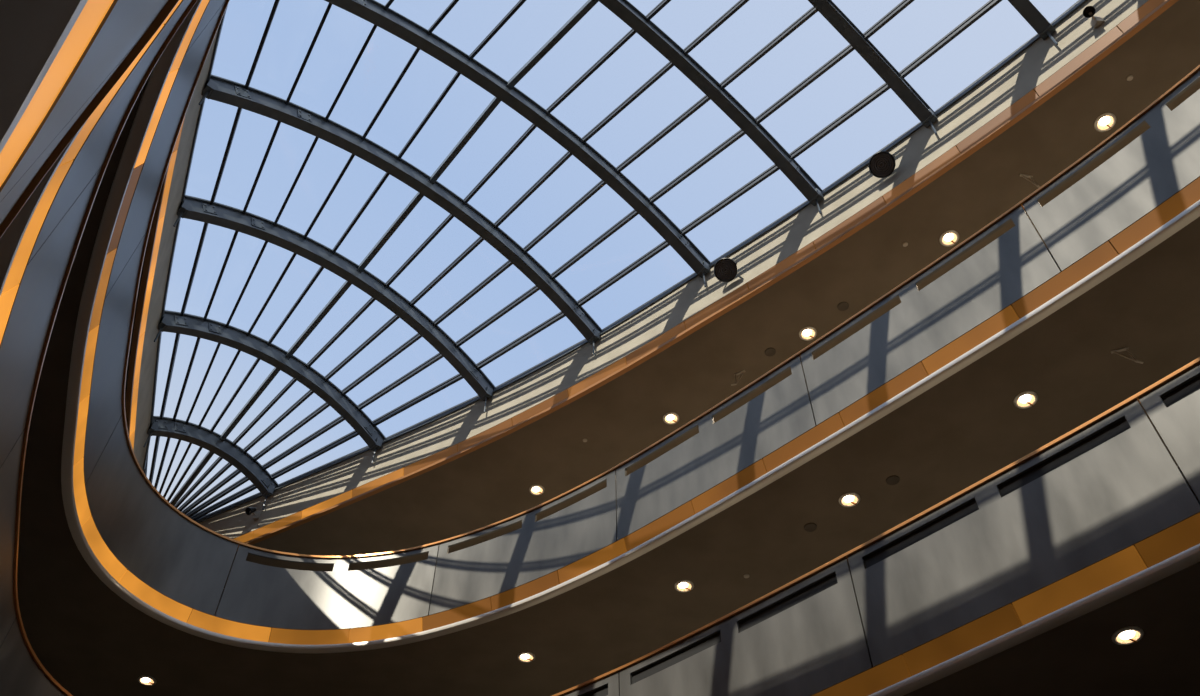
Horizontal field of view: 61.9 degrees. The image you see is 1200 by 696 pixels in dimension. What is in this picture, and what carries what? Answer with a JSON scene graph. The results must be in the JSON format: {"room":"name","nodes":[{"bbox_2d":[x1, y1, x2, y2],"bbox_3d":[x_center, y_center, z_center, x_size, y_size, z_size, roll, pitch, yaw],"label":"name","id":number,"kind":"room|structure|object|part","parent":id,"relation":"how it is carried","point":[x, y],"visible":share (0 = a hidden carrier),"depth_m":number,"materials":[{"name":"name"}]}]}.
{"room":"shopping mall","nodes":[
{"label":"shopping mall","id":0,"kind":"room"},
{"bbox_2d":[133,0,1148,538],"bbox_3d":[-0.360,-5.079,18.370,12.421,1.210,39.513,37,-59,-27],"label":"wall","id":1,"kind":"structure","parent":0,"point":[1074,34],"depth_m":21.43,"materials":[{"name":"beige paint"}]},
{"bbox_2d":[245,507,260,520],"bbox_3d":[-9.067,4.313,26.160,0.200,0.278,0.483,-22,-53,18],"label":"wall spotlight","id":2,"kind":"object","parent":1,"relation":"attached to","point":[250,510],"visible":1,"depth_m":26.11,"materials":[{"name":"black metal"}]},
{"bbox_3d":[-9.016,4.354,26.179,0.172,0.200,0.345,-12,-51,10],"label":"arm","id":3,"kind":"part","parent":2,"relation":"part of","materials":[{"name":"beige metal"}]},
{"bbox_2d":[142,0,1087,522],"bbox_3d":[-0.371,-5.943,19.376,12.329,2.793,39.407,37,-59,-27],"label":"skylight","id":4,"kind":"object","parent":1,"relation":"attached to","point":[217,88],"visible":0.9,"depth_m":22.09,"materials":[{"name":"blue glass"}]},
{"bbox_2d":[714,258,736,281],"bbox_3d":[2.634,-1.632,21.001,0.472,0.384,0.478,0,-50,0],"label":"wall speaker","id":5,"kind":"object","parent":1,"relation":"attached to","point":[725,269],"visible":1,"depth_m":20.97,"materials":[{"name":"black metal"}]},
{"bbox_2d":[869,151,895,177],"bbox_3d":[5.487,-3.568,19.469,0.467,0.384,0.471,0,-50,0],"label":"wall speaker","id":6,"kind":"object","parent":1,"relation":"attached to","point":[882,164],"visible":1,"depth_m":19.44,"materials":[{"name":"black metal"}]},
{"bbox_2d":[1083,6,1103,28],"bbox_3d":[8.634,-5.807,17.524,0.487,0.278,0.200,35,-58,-26],"label":"wall spotlight","id":7,"kind":"object","parent":1,"relation":"attached to","point":[1089,11],"visible":1,"depth_m":17.47,"materials":[{"name":"black metal"}]},
{"bbox_3d":[8.667,-5.752,17.554,0.351,0.200,0.188,21,-53,-17],"label":"arm","id":8,"kind":"part","parent":7,"relation":"part of","materials":[{"name":"beige plastic"}]},
{"bbox_2d":[125,0,1199,587],"bbox_3d":[0.279,-5.934,16.740,59.997,0.450,59.996,0,-50,0],"label":"ceiling","id":9,"kind":"structure","parent":0,"point":[619,419],"depth_m":21.34,"materials":[{"name":"brown paint"}]},
{"bbox_2d":[529,484,544,494],"bbox_3d":[-1.540,3.475,24.387,0.380,0.053,0.380,0,-50,0],"label":"recessed light","id":10,"kind":"object","parent":9,"relation":"in","point":[536,489],"visible":1,"depth_m":24.37,"materials":[{"name":"beige glass"}]},
{"bbox_2d":[125,0,1177,549],"bbox_3d":[-0.357,-4.571,17.778,12.017,0.330,39.118,37,-59,-27],"label":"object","id":11,"kind":"object","parent":9,"relation":"attached to","point":[1151,9],"visible":0.66,"depth_m":20.47,"materials":[{"name":"brown wood"}]},
{"bbox_2d":[663,412,678,424],"bbox_3d":[1.624,1.617,22.812,0.380,0.053,0.380,0,-50,0],"label":"recessed light","id":12,"kind":"object","parent":9,"relation":"in","point":[670,418],"visible":1,"depth_m":22.79,"materials":[{"name":"beige"}]},
{"bbox_2d":[731,370,744,385],"bbox_3d":[3.018,0.663,21.827,0.360,0.341,0.080,-19,-52,15],"label":"bracket","id":13,"kind":"object","parent":9,"relation":"hanging from","point":[743,371],"visible":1,"depth_m":21.86,"materials":[{"name":"beige plastic"}]},
{"bbox_2d":[765,348,775,355],"bbox_3d":[3.668,0.093,21.535,0.240,0.028,0.240,0,-50,0],"label":"ceiling speaker","id":14,"kind":"object","parent":9,"relation":"in","point":[769,351],"depth_m":21.52},
{"bbox_2d":[799,326,816,340],"bbox_3d":[4.410,-0.294,21.191,0.380,0.053,0.380,0,-50,0],"label":"recessed light","id":15,"kind":"object","parent":9,"relation":"in","point":[808,333],"visible":1,"depth_m":21.18,"materials":[{"name":"beige glass"}]},
{"bbox_2d":[837,302,848,310],"bbox_3d":[5.040,-0.857,20.729,0.240,0.028,0.240,0,-50,0],"label":"ceiling speaker","id":16,"kind":"object","parent":9,"relation":"in","point":[842,306],"depth_m":20.71},
{"bbox_2d":[939,230,958,246],"bbox_3d":[6.860,-2.141,19.624,0.380,0.053,0.380,0,-50,0],"label":"recessed light","id":17,"kind":"object","parent":9,"relation":"in","point":[948,238],"visible":1,"depth_m":19.61,"materials":[{"name":"beige"}]},
{"bbox_2d":[1019,174,1039,187],"bbox_3d":[8.030,-3.109,18.627,0.360,0.340,0.080,14,-51,-12],"label":"bracket","id":18,"kind":"object","parent":9,"relation":"hanging from","point":[1025,176],"visible":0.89,"depth_m":18.67,"materials":[{"name":"beige plastic"}]},
{"bbox_2d":[1094,113,1115,131],"bbox_3d":[9.100,-4.052,18.003,0.380,0.053,0.380,0,-50,0],"label":"recessed light","id":19,"kind":"object","parent":9,"relation":"in","point":[1104,122],"visible":1,"depth_m":18.00,"materials":[{"name":"beige"}]},
{"bbox_2d":[1126,75,1132,80],"bbox_3d":[9.254,-4.712,17.461,0.110,0.028,0.110,0,-50,0],"label":"smoke detector","id":20,"kind":"object","parent":9,"relation":"attached to","point":[1130,77],"visible":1,"depth_m":17.45,"materials":[{"name":"beige plastic"}]},
{"bbox_3d":[0.279,-0.585,10.433,59.997,19.870,59.997,0,-50,0],"label":"wall","id":21,"kind":"structure","parent":0,"visible":0},
{"bbox_2d":[0,0,178,237],"bbox_3d":[0.280,2.457,6.843,59.999,2.330,60.000,0,-50,0],"label":"curved balcony","id":22,"kind":"object","parent":21,"relation":"attached to","point":[59,59],"visible":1,"depth_m":3.08,"materials":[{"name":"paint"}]},
{"bbox_2d":[0,0,113,186],"bbox_3d":[2.206,2.378,5.603,11.656,0.290,31.865,35,-58,-26],"label":"balcony railing","id":23,"kind":"object","parent":22,"relation":"on","point":[95,13],"depth_m":3.01,"materials":[{"name":"orange"}]},
{"bbox_2d":[0,0,1199,695],"bbox_3d":[0.280,-0.531,10.367,59.999,2.330,60.000,0,-50,0],"label":"curved balcony","id":24,"kind":"object","parent":21,"relation":"attached to","point":[1020,581],"visible":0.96,"depth_m":12.83,"materials":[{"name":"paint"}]},
{"bbox_2d":[1111,626,1143,644],"bbox_3d":[6.524,3.568,12.351,0.380,0.053,0.380,0,-50,0],"label":"recessed light","id":25,"kind":"object","parent":24,"relation":"attached to","point":[1128,635],"visible":1,"depth_m":12.33,"materials":[{"name":"beige glass"}]},
{"bbox_2d":[17,0,1199,695],"bbox_3d":[0.280,-3.519,13.890,59.999,2.330,60.000,0,-50,0],"label":"curved balcony","id":26,"kind":"object","parent":21,"relation":"attached to","point":[116,585],"visible":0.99,"depth_m":18.09,"materials":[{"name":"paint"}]},
{"bbox_2d":[138,675,155,685],"bbox_3d":[-9.716,7.147,21.443,0.380,0.053,0.380,0,-50,0],"label":"recessed light","id":27,"kind":"object","parent":26,"relation":"attached to","point":[146,680],"visible":1,"depth_m":21.42,"materials":[{"name":"beige glass"}]},
{"bbox_2d":[517,652,534,662],"bbox_3d":[-1.540,6.464,20.864,0.380,0.053,0.380,0,-50,0],"label":"recessed light","id":28,"kind":"object","parent":26,"relation":"attached to","point":[526,657],"visible":1,"depth_m":20.84,"materials":[{"name":"beige glass"}]},
{"bbox_2d":[674,580,693,591],"bbox_3d":[1.624,4.606,19.288,0.380,0.053,0.380,0,-50,0],"label":"recessed light","id":29,"kind":"object","parent":26,"relation":"attached to","point":[682,585],"visible":1,"depth_m":19.27,"materials":[{"name":"beige glass"}]},
{"bbox_2d":[804,523,816,531],"bbox_3d":[3.822,3.263,18.166,0.240,0.028,0.240,0,-50,0],"label":"ceiling speaker","id":30,"kind":"object","parent":26,"relation":"attached to","point":[809,527],"visible":1,"depth_m":18.14,"materials":[{"name":"brown"}]},
{"bbox_2d":[839,492,859,506],"bbox_3d":[4.410,2.695,17.667,0.380,0.053,0.380,0,-50,0],"label":"recessed light","id":31,"kind":"object","parent":26,"relation":"attached to","point":[850,499],"visible":1,"depth_m":17.65,"materials":[{"name":"beige"}]},
{"bbox_2d":[886,475,899,484],"bbox_3d":[5.082,2.302,17.351,0.240,0.028,0.240,0,-50,0],"label":"ceiling speaker","id":32,"kind":"object","parent":26,"relation":"attached to","point":[891,480],"visible":1,"depth_m":17.33,"materials":[{"name":"brown"}]},
{"bbox_2d":[1013,391,1037,408],"bbox_3d":[6.860,0.847,16.101,0.380,0.053,0.380,0,-50,0],"label":"recessed light","id":33,"kind":"object","parent":26,"relation":"attached to","point":[1026,399],"visible":1,"depth_m":16.08,"materials":[{"name":"beige"}]},
{"bbox_2d":[1111,347,1143,363],"bbox_3d":[8.074,0.126,15.314,0.360,0.340,0.080,-8,-50,7],"label":"bracket","id":34,"kind":"object","parent":26,"relation":"attached to","point":[1115,351],"visible":1,"depth_m":15.35,"materials":[{"name":"beige plastic"}]}
]}

